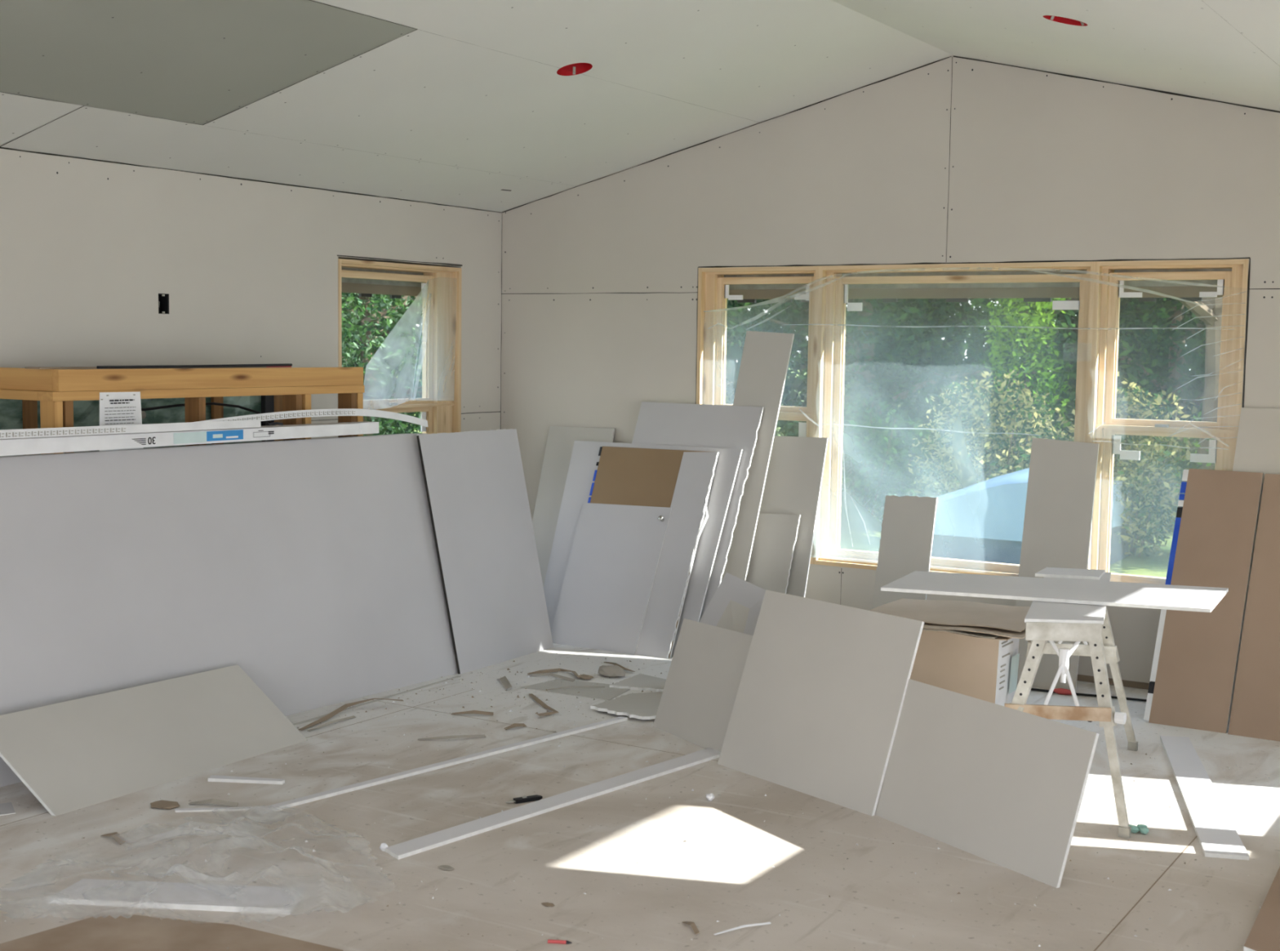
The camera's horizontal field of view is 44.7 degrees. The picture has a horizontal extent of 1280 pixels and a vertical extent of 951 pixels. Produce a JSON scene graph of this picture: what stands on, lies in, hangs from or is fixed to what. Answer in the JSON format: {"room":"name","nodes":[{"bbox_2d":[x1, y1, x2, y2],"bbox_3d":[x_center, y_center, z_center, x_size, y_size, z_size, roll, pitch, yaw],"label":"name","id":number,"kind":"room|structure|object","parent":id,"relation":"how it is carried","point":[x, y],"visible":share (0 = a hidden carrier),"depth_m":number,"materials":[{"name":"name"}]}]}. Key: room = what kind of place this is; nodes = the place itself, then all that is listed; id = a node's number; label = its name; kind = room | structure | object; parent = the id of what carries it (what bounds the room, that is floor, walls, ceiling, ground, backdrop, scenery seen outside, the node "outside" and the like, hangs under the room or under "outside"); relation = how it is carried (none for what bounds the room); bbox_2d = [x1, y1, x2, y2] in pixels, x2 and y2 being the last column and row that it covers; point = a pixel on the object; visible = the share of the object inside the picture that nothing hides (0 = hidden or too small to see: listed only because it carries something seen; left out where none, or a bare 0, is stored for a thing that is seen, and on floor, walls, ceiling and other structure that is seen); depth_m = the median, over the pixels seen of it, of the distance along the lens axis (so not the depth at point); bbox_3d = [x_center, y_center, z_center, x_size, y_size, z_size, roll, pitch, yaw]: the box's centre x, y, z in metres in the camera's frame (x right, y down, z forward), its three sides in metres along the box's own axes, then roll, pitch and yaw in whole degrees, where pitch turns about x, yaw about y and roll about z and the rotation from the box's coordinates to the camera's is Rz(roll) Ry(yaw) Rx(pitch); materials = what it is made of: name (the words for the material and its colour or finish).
{"room":"room under construction","nodes":[
{"label":"room under construction","id":0,"kind":"room"},
{"bbox_2d":[0,146,502,439],"bbox_3d":[-3.752,-0.059,5.182,0.162,2.442,10.600,4,6,32],"label":"wall","id":1,"kind":"structure","parent":0,"point":[247,268],"depth_m":7.54,"materials":[{"name":"paint"}]},
{"bbox_2d":[0,395,282,456],"bbox_3d":[-2.642,-0.128,6.728,0.048,0.550,3.000,4,6,32],"label":"window","id":2,"kind":"structure","parent":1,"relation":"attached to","point":[15,414],"depth_m":7.33,"materials":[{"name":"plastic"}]},
{"bbox_2d":[158,293,168,314],"bbox_3d":[-2.270,-0.812,7.367,0.056,0.095,0.063,4,6,32],"label":"electrical box","id":3,"kind":"object","parent":1,"relation":"attached to","point":[163,299],"visible":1,"depth_m":7.38,"materials":[{"name":"black plastic"}]},
{"bbox_2d":[341,266,423,298],"bbox_3d":[-1.490,-1.127,8.870,0.037,0.227,1.070,4,6,32],"label":"trim","id":4,"kind":"structure","parent":1,"relation":"attached to","point":[365,287],"depth_m":8.88,"materials":[{"name":"wood"}]},
{"bbox_2d":[337,258,462,434],"bbox_3d":[-1.412,-0.390,8.878,0.164,1.620,1.044,4,6,32],"label":"window","id":5,"kind":"structure","parent":1,"relation":"in","point":[440,403],"depth_m":9.14,"materials":[{"name":"brown wood"}]},
{"bbox_2d":[0,643,1279,950],"bbox_3d":[-0.065,1.480,2.970,9.000,0.150,11.000,4,6,32],"label":"floor","id":6,"kind":"structure","parent":0,"point":[1205,908],"depth_m":5.10,"materials":[{"name":"concrete"}]},
{"bbox_2d":[0,802,15,815],"bbox_3d":[-2.387,1.176,5.343,0.456,0.013,0.139,-2,6,-31],"label":"scrap","id":7,"kind":"object","parent":6,"relation":"on","point":[6,808],"visible":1,"depth_m":5.44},
{"bbox_2d":[101,831,125,844],"bbox_3d":[-1.727,1.187,5.122,0.135,0.019,0.032,5,7,43],"label":"paper strip","id":8,"kind":"object","parent":6,"relation":"on","point":[115,836],"visible":1,"depth_m":5.11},
{"bbox_2d":[0,664,307,816],"bbox_3d":[-1.866,0.988,5.980,0.411,0.294,1.282,4,6,32],"label":"board","id":9,"kind":"object","parent":6,"relation":"on","point":[77,753],"visible":1,"depth_m":5.91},
{"bbox_2d":[150,800,179,809],"bbox_3d":[-1.679,1.162,5.503,0.117,0.012,0.089,4,6,32],"label":"scrap","id":10,"kind":"object","parent":6,"relation":"on","point":[163,804],"visible":1,"depth_m":5.49,"materials":[{"name":"brown paper"}]},
{"bbox_2d":[0,911,343,950],"bbox_3d":[-1.269,1.291,4.095,1.157,0.003,0.649,3,5,22],"label":"cardboard sheet","id":11,"kind":"object","parent":6,"relation":"on","point":[101,932],"visible":1,"depth_m":4.29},
{"bbox_2d":[48,878,302,914],"bbox_3d":[-1.359,1.241,4.603,0.722,0.016,0.175,1,5,5],"label":"strip","id":12,"kind":"object","parent":6,"relation":"on","point":[157,895],"visible":0.86,"depth_m":4.58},
{"bbox_2d":[0,806,364,919],"bbox_3d":[-1.273,1.171,4.783,1.116,0.110,1.185,4,6,32],"label":"dust","id":13,"kind":"object","parent":6,"relation":"on","point":[311,893],"visible":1,"depth_m":4.61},
{"bbox_2d":[0,367,364,453],"bbox_3d":[-2.102,0.264,7.130,0.603,1.517,1.805,4,6,32],"label":"framing","id":14,"kind":"object","parent":6,"relation":"on","point":[56,390],"visible":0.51,"depth_m":6.75,"materials":[{"name":"wood"}]},
{"bbox_2d":[99,391,143,451],"bbox_3d":[-2.141,-0.213,6.433,0.012,0.263,0.225,4,6,32],"label":"paper notice","id":15,"kind":"object","parent":14,"relation":"attached to","point":[116,408],"visible":0.67,"depth_m":6.43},
{"bbox_2d":[24,366,266,368],"bbox_3d":[-2.086,-0.465,6.695,0.090,0.006,1.220,4,6,32],"label":"plank","id":16,"kind":"object","parent":14,"relation":"on","point":[60,367],"visible":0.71,"depth_m":6.37,"materials":[{"name":"brown wood"}]},
{"bbox_2d":[96,363,292,368],"bbox_3d":[-1.925,-0.481,6.841,0.018,0.017,1.100,4,6,32],"label":"rod","id":17,"kind":"object","parent":14,"relation":"on","point":[284,364],"visible":1,"depth_m":6.78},
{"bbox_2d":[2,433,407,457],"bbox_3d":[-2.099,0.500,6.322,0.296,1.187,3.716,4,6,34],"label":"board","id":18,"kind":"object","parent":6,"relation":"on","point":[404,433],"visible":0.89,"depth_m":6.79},
{"bbox_2d":[0,421,378,456],"bbox_3d":[-2.173,-0.139,6.238,0.064,0.072,3.275,4,6,32],"label":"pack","id":19,"kind":"object","parent":18,"relation":"on","point":[28,446],"visible":1,"depth_m":6.54,"materials":[{"name":"white paper"}]},
{"bbox_2d":[0,419,261,439],"bbox_3d":[-2.363,-0.158,5.885,0.045,0.044,2.480,4,6,32],"label":"bead","id":20,"kind":"object","parent":19,"relation":"on","point":[148,428],"visible":1,"depth_m":6.29,"materials":[{"name":"white plastic"}]},
{"bbox_2d":[141,402,275,425],"bbox_3d":[-1.994,-0.258,7.049,0.056,0.143,0.957,4,6,36],"label":"bead","id":21,"kind":"object","parent":19,"relation":"on","point":[206,403],"visible":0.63,"depth_m":7.09,"materials":[{"name":"white"}]},
{"bbox_2d":[195,408,427,426],"bbox_3d":[-1.508,-0.253,7.276,0.045,0.113,1.550,4,6,32],"label":"bead","id":22,"kind":"object","parent":19,"relation":"on","point":[318,412],"visible":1,"depth_m":7.29,"materials":[{"name":"white plastic"}]},
{"bbox_2d":[187,799,238,806],"bbox_3d":[-1.511,1.157,5.517,0.179,0.019,0.021,2,5,9],"label":"paper strip","id":23,"kind":"object","parent":6,"relation":"on","point":[208,801],"visible":1,"depth_m":5.51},
{"bbox_2d":[174,805,266,812],"bbox_3d":[-1.449,1.171,5.471,0.362,0.006,0.025,0,5,-8],"label":"strip","id":24,"kind":"object","parent":6,"relation":"on","point":[235,808],"visible":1,"depth_m":5.46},
{"bbox_2d":[0,433,457,786],"bbox_3d":[-2.044,0.500,6.338,0.296,1.187,3.716,4,6,34],"label":"board","id":25,"kind":"object","parent":6,"relation":"on","point":[311,568],"visible":0.89,"depth_m":6.72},
{"bbox_2d":[208,775,284,784],"bbox_3d":[-1.468,1.138,5.827,0.290,0.012,0.044,1,5,5],"label":"gypsum offcut","id":26,"kind":"object","parent":6,"relation":"on","point":[212,778],"visible":1,"depth_m":5.81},
{"bbox_2d":[297,697,404,730],"bbox_3d":[-1.310,1.036,6.853,0.171,0.037,0.582,5,6,40],"label":"paper strip","id":27,"kind":"object","parent":6,"relation":"on","point":[334,713],"visible":0.97,"depth_m":6.87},
{"bbox_2d":[293,675,461,725],"bbox_3d":[-1.199,1.032,7.172,0.020,0.004,1.221,4,6,30],"label":"strip","id":28,"kind":"object","parent":6,"relation":"on","point":[456,677],"visible":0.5,"depth_m":7.16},
{"bbox_2d":[254,715,627,813],"bbox_3d":[-0.700,1.121,6.150,0.037,0.012,1.914,5,6,41],"label":"strip","id":29,"kind":"object","parent":6,"relation":"on","point":[290,803],"visible":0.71,"depth_m":6.03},
{"bbox_2d":[417,734,485,739],"bbox_3d":[-0.781,1.087,6.477,0.283,0.017,0.048,0,5,-13],"label":"paper strip","id":30,"kind":"object","parent":6,"relation":"on","point":[465,735],"visible":1,"depth_m":6.47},
{"bbox_2d":[416,428,553,674],"bbox_3d":[-0.793,0.364,8.132,0.272,1.190,0.854,4,6,30],"label":"board","id":31,"kind":"object","parent":6,"relation":"on","point":[475,483],"visible":1,"depth_m":8.10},
{"bbox_2d":[505,795,542,803],"bbox_3d":[-0.419,1.165,5.617,0.144,0.020,0.024,-2,6,-30],"label":"utility knife","id":32,"kind":"object","parent":6,"relation":"on","point":[533,797],"visible":1,"depth_m":5.61,"materials":[{"name":"plastic"}]},
{"bbox_2d":[528,693,558,715],"bbox_3d":[-0.438,1.039,7.097,0.102,0.018,0.476,0,5,-9],"label":"paper strip","id":33,"kind":"object","parent":6,"relation":"on","point":[535,698],"visible":1,"depth_m":7.04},
{"bbox_2d":[384,747,720,859],"bbox_3d":[-0.245,1.168,5.666,0.094,0.013,1.742,5,6,40],"label":"strip","id":34,"kind":"object","parent":6,"relation":"on","point":[405,849],"visible":0.91,"depth_m":5.54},
{"bbox_2d":[527,668,578,677],"bbox_3d":[-0.407,0.980,7.784,0.285,0.020,0.150,2,5,18],"label":"paper strip","id":35,"kind":"object","parent":6,"relation":"on","point":[553,669],"visible":1,"depth_m":7.79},
{"bbox_2d":[532,426,614,586],"bbox_3d":[-0.443,0.298,9.168,0.466,1.158,0.360,4,6,32],"label":"board","id":36,"kind":"object","parent":6,"relation":"on","point":[560,441],"visible":0.43,"depth_m":9.26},
{"bbox_2d":[520,678,630,700],"bbox_3d":[-0.287,1.019,7.479,0.491,0.003,0.302,3,5,29],"label":"paper","id":37,"kind":"object","parent":6,"relation":"on","point":[608,693],"visible":0.93,"depth_m":7.44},
{"bbox_2d":[0,688,1197,950],"bbox_3d":[-1.635,1.364,3.182,3.704,0.001,8.100,4,6,32],"label":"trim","id":38,"kind":"structure","parent":6,"relation":"on","point":[1152,886],"depth_m":5.25,"materials":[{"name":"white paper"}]},
{"bbox_2d":[551,502,671,654],"bbox_3d":[-0.165,0.551,8.567,0.584,0.766,0.347,4,6,32],"label":"board","id":39,"kind":"object","parent":6,"relation":"on","point":[615,554],"depth_m":8.56,"materials":[{"name":"grey"}]},
{"bbox_2d":[597,665,626,677],"bbox_3d":[-0.140,0.972,7.754,0.154,0.054,0.096,4,6,32],"label":"chunk","id":40,"kind":"object","parent":6,"relation":"on","point":[615,671],"visible":1,"depth_m":7.72,"materials":[{"name":"grey paper"}]},
{"bbox_2d":[590,691,662,719],"bbox_3d":[0.054,1.036,7.123,0.343,0.014,0.569,4,6,32],"label":"gypsum offcut","id":41,"kind":"object","parent":6,"relation":"on","point":[645,705],"visible":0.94,"depth_m":7.02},
{"bbox_2d":[609,673,666,691],"bbox_3d":[0.039,1.012,7.556,0.281,0.014,0.310,4,6,32],"label":"gypsum offcut","id":42,"kind":"object","parent":6,"relation":"on","point":[640,682],"visible":0.94,"depth_m":7.53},
{"bbox_2d":[4,653,1272,950],"bbox_3d":[0.279,1.167,5.776,4.252,0.009,4.552,4,6,32],"label":"crumbs","id":43,"kind":"object","parent":6,"relation":"on","point":[528,676],"visible":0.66,"depth_m":6.20,"materials":[{"name":"white paper"}]},
{"bbox_2d":[543,440,742,656],"bbox_3d":[-0.032,0.384,8.623,1.101,1.094,0.444,4,6,32],"label":"board","id":44,"kind":"object","parent":6,"relation":"on","point":[584,457],"visible":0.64,"depth_m":8.74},
{"bbox_2d":[587,446,719,657],"bbox_3d":[-0.027,0.399,8.571,0.771,1.073,0.475,4,6,32],"label":"board","id":45,"kind":"object","parent":6,"relation":"on","point":[624,476],"visible":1,"depth_m":8.72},
{"bbox_2d":[635,452,718,658],"bbox_3d":[0.201,0.415,8.410,0.228,1.074,0.476,4,6,32],"label":"board","id":46,"kind":"object","parent":6,"relation":"on","point":[695,474],"visible":1,"depth_m":8.40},
{"bbox_2d":[693,506,708,555],"bbox_3d":[0.331,0.301,8.377,0.030,0.262,0.106,5,7,44],"label":"paper curl","id":47,"kind":"object","parent":46,"relation":"attached to","point":[706,517],"visible":1,"depth_m":8.37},
{"bbox_2d":[631,401,764,622],"bbox_3d":[0.185,0.274,8.577,0.840,1.325,0.483,4,6,32],"label":"board","id":48,"kind":"object","parent":6,"relation":"on","point":[702,425],"visible":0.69,"depth_m":8.60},
{"bbox_2d":[653,618,752,751],"bbox_3d":[0.271,0.872,6.532,0.167,0.480,0.567,-2,6,-30],"label":"board","id":49,"kind":"object","parent":6,"relation":"on","point":[707,666],"visible":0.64,"depth_m":6.53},
{"bbox_2d":[664,572,765,684],"bbox_3d":[0.407,0.765,7.430,0.331,0.551,0.504,-4,7,-44],"label":"board","id":50,"kind":"object","parent":6,"relation":"on","point":[735,605],"visible":0.29,"depth_m":7.50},
{"bbox_2d":[721,330,794,581],"bbox_3d":[0.553,0.078,8.512,0.496,1.734,0.282,-3,6,-40],"label":"board","id":51,"kind":"object","parent":6,"relation":"on","point":[766,356],"visible":0.43,"depth_m":8.49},
{"bbox_2d":[746,513,800,593],"bbox_3d":[0.682,0.582,8.409,0.294,0.750,0.209,4,6,32],"label":"board","id":52,"kind":"object","parent":6,"relation":"on","point":[775,535],"visible":0.54,"depth_m":8.42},
{"bbox_2d":[759,435,828,597],"bbox_3d":[0.744,0.371,8.468,0.452,1.162,0.282,4,6,32],"label":"board","id":53,"kind":"object","parent":6,"relation":"on","point":[794,475],"visible":0.43,"depth_m":8.44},
{"bbox_2d":[717,589,924,816],"bbox_3d":[0.666,0.832,5.881,0.251,0.679,0.835,-3,6,-38],"label":"board","id":54,"kind":"object","parent":6,"relation":"on","point":[817,708],"visible":1,"depth_m":5.84,"materials":[{"name":"grey"}]},
{"bbox_2d":[871,494,937,608],"bbox_3d":[1.365,0.550,8.138,0.298,0.880,0.224,4,6,32],"label":"board","id":55,"kind":"object","parent":6,"relation":"on","point":[908,524],"visible":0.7,"depth_m":8.16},
{"bbox_2d":[910,630,1019,706],"bbox_3d":[1.326,0.879,6.703,0.546,0.458,0.260,4,6,32],"label":"carton","id":56,"kind":"object","parent":6,"relation":"on","point":[984,669],"visible":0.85,"depth_m":6.54,"materials":[{"name":"cardboard"}]},
{"bbox_2d":[938,631,1012,640],"bbox_3d":[1.362,0.645,6.732,0.610,0.012,0.436,4,6,32],"label":"cardboard sheet","id":57,"kind":"object","parent":56,"relation":"on","point":[1000,637],"visible":0.14,"depth_m":6.45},
{"bbox_2d":[922,628,999,638],"bbox_3d":[1.372,0.637,6.739,0.500,0.012,0.491,4,6,32],"label":"cardboard sheet","id":58,"kind":"object","parent":57,"relation":"on","point":[971,633],"visible":0.22,"depth_m":6.49,"materials":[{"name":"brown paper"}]},
{"bbox_2d":[923,622,1025,639],"bbox_3d":[1.393,0.627,6.743,0.690,0.012,0.520,4,6,32],"label":"cardboard sheet","id":59,"kind":"object","parent":58,"relation":"on","point":[998,632],"visible":0.2,"depth_m":6.51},
{"bbox_2d":[869,598,1030,631],"bbox_3d":[1.391,0.595,6.802,0.700,0.042,0.508,4,6,32],"label":"cardboard sheet","id":60,"kind":"object","parent":59,"relation":"on","point":[946,612],"visible":0.78,"depth_m":6.79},
{"bbox_2d":[874,679,1098,888],"bbox_3d":[1.123,0.999,5.194,0.167,0.474,0.887,-2,6,-32],"label":"board","id":61,"kind":"object","parent":6,"relation":"on","point":[1002,785],"visible":1,"depth_m":5.14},
{"bbox_2d":[1015,437,1099,692],"bbox_3d":[2.040,0.430,7.685,0.335,1.212,0.254,4,6,32],"label":"board","id":62,"kind":"object","parent":6,"relation":"on","point":[1057,529],"visible":0.71,"depth_m":7.69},
{"bbox_2d":[1004,606,1137,838],"bbox_3d":[1.610,0.819,5.900,0.537,0.720,1.368,2,5,18],"label":"sawhorse","id":63,"kind":"object","parent":6,"relation":"on","point":[1102,648],"visible":0.69,"depth_m":5.36,"materials":[{"name":"metal"}]},
{"bbox_2d":[1024,572,1111,624],"bbox_3d":[1.640,0.454,5.909,0.258,0.013,1.289,2,5,18],"label":"drywall offcut","id":64,"kind":"object","parent":63,"relation":"on","point":[1038,611],"visible":0.5,"depth_m":5.48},
{"bbox_2d":[880,570,1228,612],"bbox_3d":[1.588,0.435,5.948,1.242,0.013,0.550,3,5,19],"label":"board","id":65,"kind":"object","parent":64,"relation":"on","point":[1153,596],"visible":1,"depth_m":5.88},
{"bbox_2d":[1035,567,1105,579],"bbox_3d":[1.768,0.401,6.403,0.276,0.012,0.216,2,5,16],"label":"drywall offcut","id":66,"kind":"object","parent":64,"relation":"on","point":[1088,574],"visible":1,"depth_m":6.35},
{"bbox_2d":[1016,686,1146,702],"bbox_3d":[2.168,1.045,7.431,1.012,0.028,0.033,3,5,23],"label":"extension cord","id":67,"kind":"object","parent":6,"relation":"on","point":[1059,691],"visible":0.58,"depth_m":7.47,"materials":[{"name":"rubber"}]},
{"bbox_2d":[1128,824,1148,834],"bbox_3d":[1.709,1.214,5.361,0.074,0.026,0.057,2,5,9],"label":"rag","id":68,"kind":"object","parent":6,"relation":"on","point":[1143,828],"visible":0.89,"depth_m":5.34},
{"bbox_2d":[1143,468,1263,733],"bbox_3d":[2.559,0.548,7.063,0.354,1.115,0.583,4,6,32],"label":"board","id":69,"kind":"object","parent":6,"relation":"on","point":[1193,675],"visible":0.9,"depth_m":7.04,"materials":[{"name":"cardboard"}]},
{"bbox_2d":[1160,735,1248,860],"bbox_3d":[2.095,1.182,5.874,0.137,0.014,1.601,2,5,13],"label":"strip","id":70,"kind":"object","parent":6,"relation":"on","point":[1217,836],"visible":1,"depth_m":5.66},
{"bbox_2d":[1227,473,1279,741],"bbox_3d":[3.114,0.587,6.689,0.966,1.104,0.579,4,6,32],"label":"board","id":71,"kind":"object","parent":6,"relation":"on","point":[1255,705],"visible":1,"depth_m":6.85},
{"bbox_2d":[1230,407,1279,714],"bbox_3d":[3.102,0.412,6.988,1.023,1.396,0.292,4,6,32],"label":"board","id":72,"kind":"object","parent":6,"relation":"on","point":[1257,450],"visible":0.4,"depth_m":7.21,"materials":[{"name":"paper"}]},
{"bbox_2d":[1243,866,1279,950],"bbox_3d":[1.899,1.284,4.606,0.125,0.020,0.885,4,6,30],"label":"drywall sheet","id":73,"kind":"object","parent":6,"relation":"on","point":[1264,934],"visible":1,"depth_m":4.45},
{"bbox_2d":[0,0,1279,212],"bbox_3d":[-1.238,-1.510,3.484,6.132,0.906,11.000,4,6,32],"label":"ceiling","id":74,"kind":"structure","parent":0,"point":[457,103],"depth_m":6.72,"materials":[{"name":"paint"}]},
{"bbox_2d":[556,62,592,75],"bbox_3d":[-0.293,-1.875,6.990,0.159,0.144,0.164,4,6,32],"label":"ceiling light hole","id":75,"kind":"object","parent":74,"relation":"attached to","point":[579,68],"visible":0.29,"depth_m":7.07,"materials":[{"name":"red plastic"}]},
{"bbox_2d":[1043,15,1087,26],"bbox_3d":[1.557,-1.716,5.697,0.159,0.144,0.164,4,6,32],"label":"ceiling light hole","id":76,"kind":"object","parent":74,"relation":"attached to","point":[1057,19],"visible":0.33,"depth_m":5.77,"materials":[{"name":"red plastic"}]},
{"bbox_2d":[377,361,1175,577],"bbox_3d":[6.968,-1.154,31.454,70.000,1.200,44.700,4,6,32],"label":"ground","id":77,"kind":"structure","parent":0,"point":[1153,565],"depth_m":14.50,"materials":[{"name":"green plant"}]},
{"bbox_2d":[341,292,422,435],"bbox_3d":[-2.648,-1.310,15.071,2.734,4.036,2.107,-1,5,-22],"label":"tree","id":78,"kind":"object","parent":77,"relation":"on","point":[365,325],"visible":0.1,"depth_m":14.81,"materials":[{"name":"green plant"}]},
{"bbox_2d":[341,292,422,435],"bbox_3d":[-3.076,-1.975,17.528,3.255,4.940,3.358,0,5,-13],"label":"bush","id":79,"kind":"object","parent":77,"relation":"on","point":[415,308],"visible":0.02,"depth_m":17.34,"materials":[{"name":"green plant"}]},
{"bbox_2d":[342,294,422,434],"bbox_3d":[-4.246,-2.911,20.000,4.378,6.457,4.212,5,6,42],"label":"tree","id":80,"kind":"object","parent":77,"relation":"on","point":[420,340],"visible":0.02,"depth_m":20.16,"materials":[{"name":"green plant"}]},
{"bbox_2d":[383,303,422,389],"bbox_3d":[-2.357,-4.029,24.151,4.681,8.171,4.347,-1,5,-24],"label":"tree","id":81,"kind":"object","parent":77,"relation":"on","point":[419,319],"visible":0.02,"depth_m":24.09,"materials":[{"name":"green plant"}]},
{"bbox_2d":[724,299,755,404],"bbox_3d":[0.347,-1.199,16.889,2.172,3.651,1.719,-2,5,-28],"label":"tree","id":82,"kind":"object","parent":77,"relation":"on","point":[734,311],"visible":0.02,"depth_m":16.85,"materials":[{"name":"green plant"}]},
{"bbox_2d":[725,299,799,404],"bbox_3d":[0.678,-3.950,23.548,4.598,8.163,4.348,4,6,32],"label":"tree","id":83,"kind":"object","parent":77,"relation":"on","point":[753,325],"visible":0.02,"depth_m":23.37,"materials":[{"name":"green plant"}]},
{"bbox_2d":[725,298,848,436],"bbox_3d":[0.640,-2.201,18.611,3.837,5.252,3.309,3,5,28],"label":"tree","id":84,"kind":"object","parent":77,"relation":"on","point":[757,311],"visible":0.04,"depth_m":18.18,"materials":[{"name":"green plant"}]},
{"bbox_2d":[725,297,1002,499],"bbox_3d":[2.591,-2.250,18.152,3.548,5.542,4.094,2,5,14],"label":"tree","id":85,"kind":"object","parent":77,"relation":"on","point":[860,342],"visible":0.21,"depth_m":17.48,"materials":[{"name":"green plant"}]},
{"bbox_2d":[785,394,946,533],"bbox_3d":[2.202,-0.090,15.530,1.693,1.432,1.700,3,5,23],"label":"shrub","id":86,"kind":"object","parent":77,"relation":"on","point":[853,478],"visible":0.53,"depth_m":15.20,"materials":[{"name":"green plant"}]},
{"bbox_2d":[768,298,994,460],"bbox_3d":[3.946,-3.981,23.549,4.029,8.325,3.825,-2,6,-33],"label":"tree","id":87,"kind":"object","parent":77,"relation":"on","point":[876,309],"visible":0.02,"depth_m":23.08,"materials":[{"name":"green plant"}]},
{"bbox_2d":[881,297,1079,490],"bbox_3d":[4.543,-2.468,18.623,3.347,5.848,3.144,4,6,32],"label":"tree","id":88,"kind":"object","parent":77,"relation":"on","point":[1057,340],"visible":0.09,"depth_m":18.20,"materials":[{"name":"green plant"}]},
{"bbox_2d":[902,368,1074,497],"bbox_3d":[3.220,-0.130,14.255,1.496,1.690,1.534,-2,6,-29],"label":"shrub","id":89,"kind":"object","parent":77,"relation":"on","point":[962,436],"visible":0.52,"depth_m":14.07,"materials":[{"name":"green plant"}]},
{"bbox_2d":[982,297,1071,464],"bbox_3d":[3.789,-1.249,15.144,0.968,3.876,1.060,3,5,25],"label":"tree","id":90,"kind":"object","parent":77,"relation":"on","point":[1028,353],"visible":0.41,"depth_m":15.11,"materials":[{"name":"green plant"}]},
{"bbox_2d":[931,468,1133,564],"bbox_3d":[3.307,0.330,13.642,1.540,0.900,1.750,4,6,32],"label":"tent","id":91,"kind":"object","parent":77,"relation":"on","point":[983,521],"visible":0.34,"depth_m":12.94,"materials":[{"name":"blue metal"}]},
{"bbox_2d":[964,297,1191,468],"bbox_3d":[6.202,-3.897,22.982,4.628,8.360,4.114,3,6,29],"label":"tree","id":92,"kind":"object","parent":77,"relation":"on","point":[1060,317],"visible":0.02,"depth_m":21.87,"materials":[{"name":"green plant"}]},
{"bbox_2d":[1034,297,1205,516],"bbox_3d":[5.760,-2.076,16.611,3.272,5.401,2.909,2,5,19],"label":"tree","id":93,"kind":"object","parent":77,"relation":"on","point":[1178,330],"visible":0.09,"depth_m":16.30,"materials":[{"name":"green plant"}]},
{"bbox_2d":[1057,371,1196,557],"bbox_3d":[4.366,-0.086,13.912,1.263,1.680,1.261,4,6,32],"label":"shrub","id":94,"kind":"object","parent":77,"relation":"on","point":[1149,481],"visible":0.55,"depth_m":13.66,"materials":[{"name":"green plant"}]},
{"bbox_2d":[1075,297,1205,448],"bbox_3d":[8.506,-3.722,21.492,4.524,8.357,3.991,0,5,-4],"label":"tree","id":95,"kind":"object","parent":77,"relation":"on","point":[1123,302],"visible":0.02,"depth_m":21.28,"materials":[{"name":"green plant"}]},
{"bbox_2d":[1160,378,1204,492],"bbox_3d":[6.601,-1.864,15.298,3.072,5.289,2.435,1,5,-1],"label":"tree","id":96,"kind":"object","parent":77,"relation":"on","point":[1193,410],"visible":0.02,"depth_m":15.83,"materials":[{"name":"green plant"}]},
{"bbox_2d":[1169,411,1214,524],"bbox_3d":[5.371,0.033,13.481,1.488,1.561,1.486,2,5,18],"label":"shrub","id":97,"kind":"object","parent":77,"relation":"on","point":[1194,442],"visible":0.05,"depth_m":13.61,"materials":[{"name":"green plant"}]},
{"bbox_2d":[1176,297,1222,470],"bbox_3d":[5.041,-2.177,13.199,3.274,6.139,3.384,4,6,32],"label":"plastic film","id":98,"kind":"object","parent":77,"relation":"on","point":[1209,310],"visible":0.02,"depth_m":13.30,"materials":[{"name":"clear plastic"}]},
{"bbox_2d":[500,55,1279,683],"bbox_3d":[1.611,-0.600,8.129,5.732,3.102,0.162,4,6,32],"label":"wall","id":99,"kind":"structure","parent":0,"point":[952,159],"depth_m":8.17,"materials":[{"name":"paint"}]},
{"bbox_2d":[696,266,819,564],"bbox_3d":[0.681,-0.348,8.734,0.752,1.620,0.164,4,6,32],"label":"window","id":100,"kind":"structure","parent":99,"relation":"in","point":[713,286],"depth_m":8.80,"materials":[{"name":"brown wood"}]},
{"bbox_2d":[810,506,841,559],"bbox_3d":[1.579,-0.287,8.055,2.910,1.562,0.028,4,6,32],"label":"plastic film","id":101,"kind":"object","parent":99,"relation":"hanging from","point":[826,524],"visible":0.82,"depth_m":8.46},
{"bbox_2d":[812,261,1095,576],"bbox_3d":[1.627,-0.285,8.141,1.486,1.620,0.164,4,6,32],"label":"window","id":102,"kind":"structure","parent":99,"relation":"in","point":[833,286],"depth_m":8.33,"materials":[{"name":"brown wood"}]},
{"bbox_2d":[724,268,1231,302],"bbox_3d":[1.676,-1.025,8.177,2.980,0.227,0.037,4,6,32],"label":"trim","id":103,"kind":"structure","parent":99,"relation":"attached to","point":[1185,290],"depth_m":8.12,"materials":[{"name":"wood"}]},
{"bbox_2d":[1076,674,1149,689],"bbox_3d":[1.593,0.963,8.267,5.730,0.035,0.148,4,6,32],"label":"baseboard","id":104,"kind":"structure","parent":99,"relation":"attached to","point":[1133,684],"depth_m":7.68,"materials":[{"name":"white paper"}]},
{"bbox_2d":[1087,258,1248,584],"bbox_3d":[2.557,-0.223,7.559,0.711,1.620,0.164,4,6,32],"label":"window","id":105,"kind":"structure","parent":99,"relation":"in","point":[1108,288],"depth_m":7.61,"materials":[{"name":"brown wood"}]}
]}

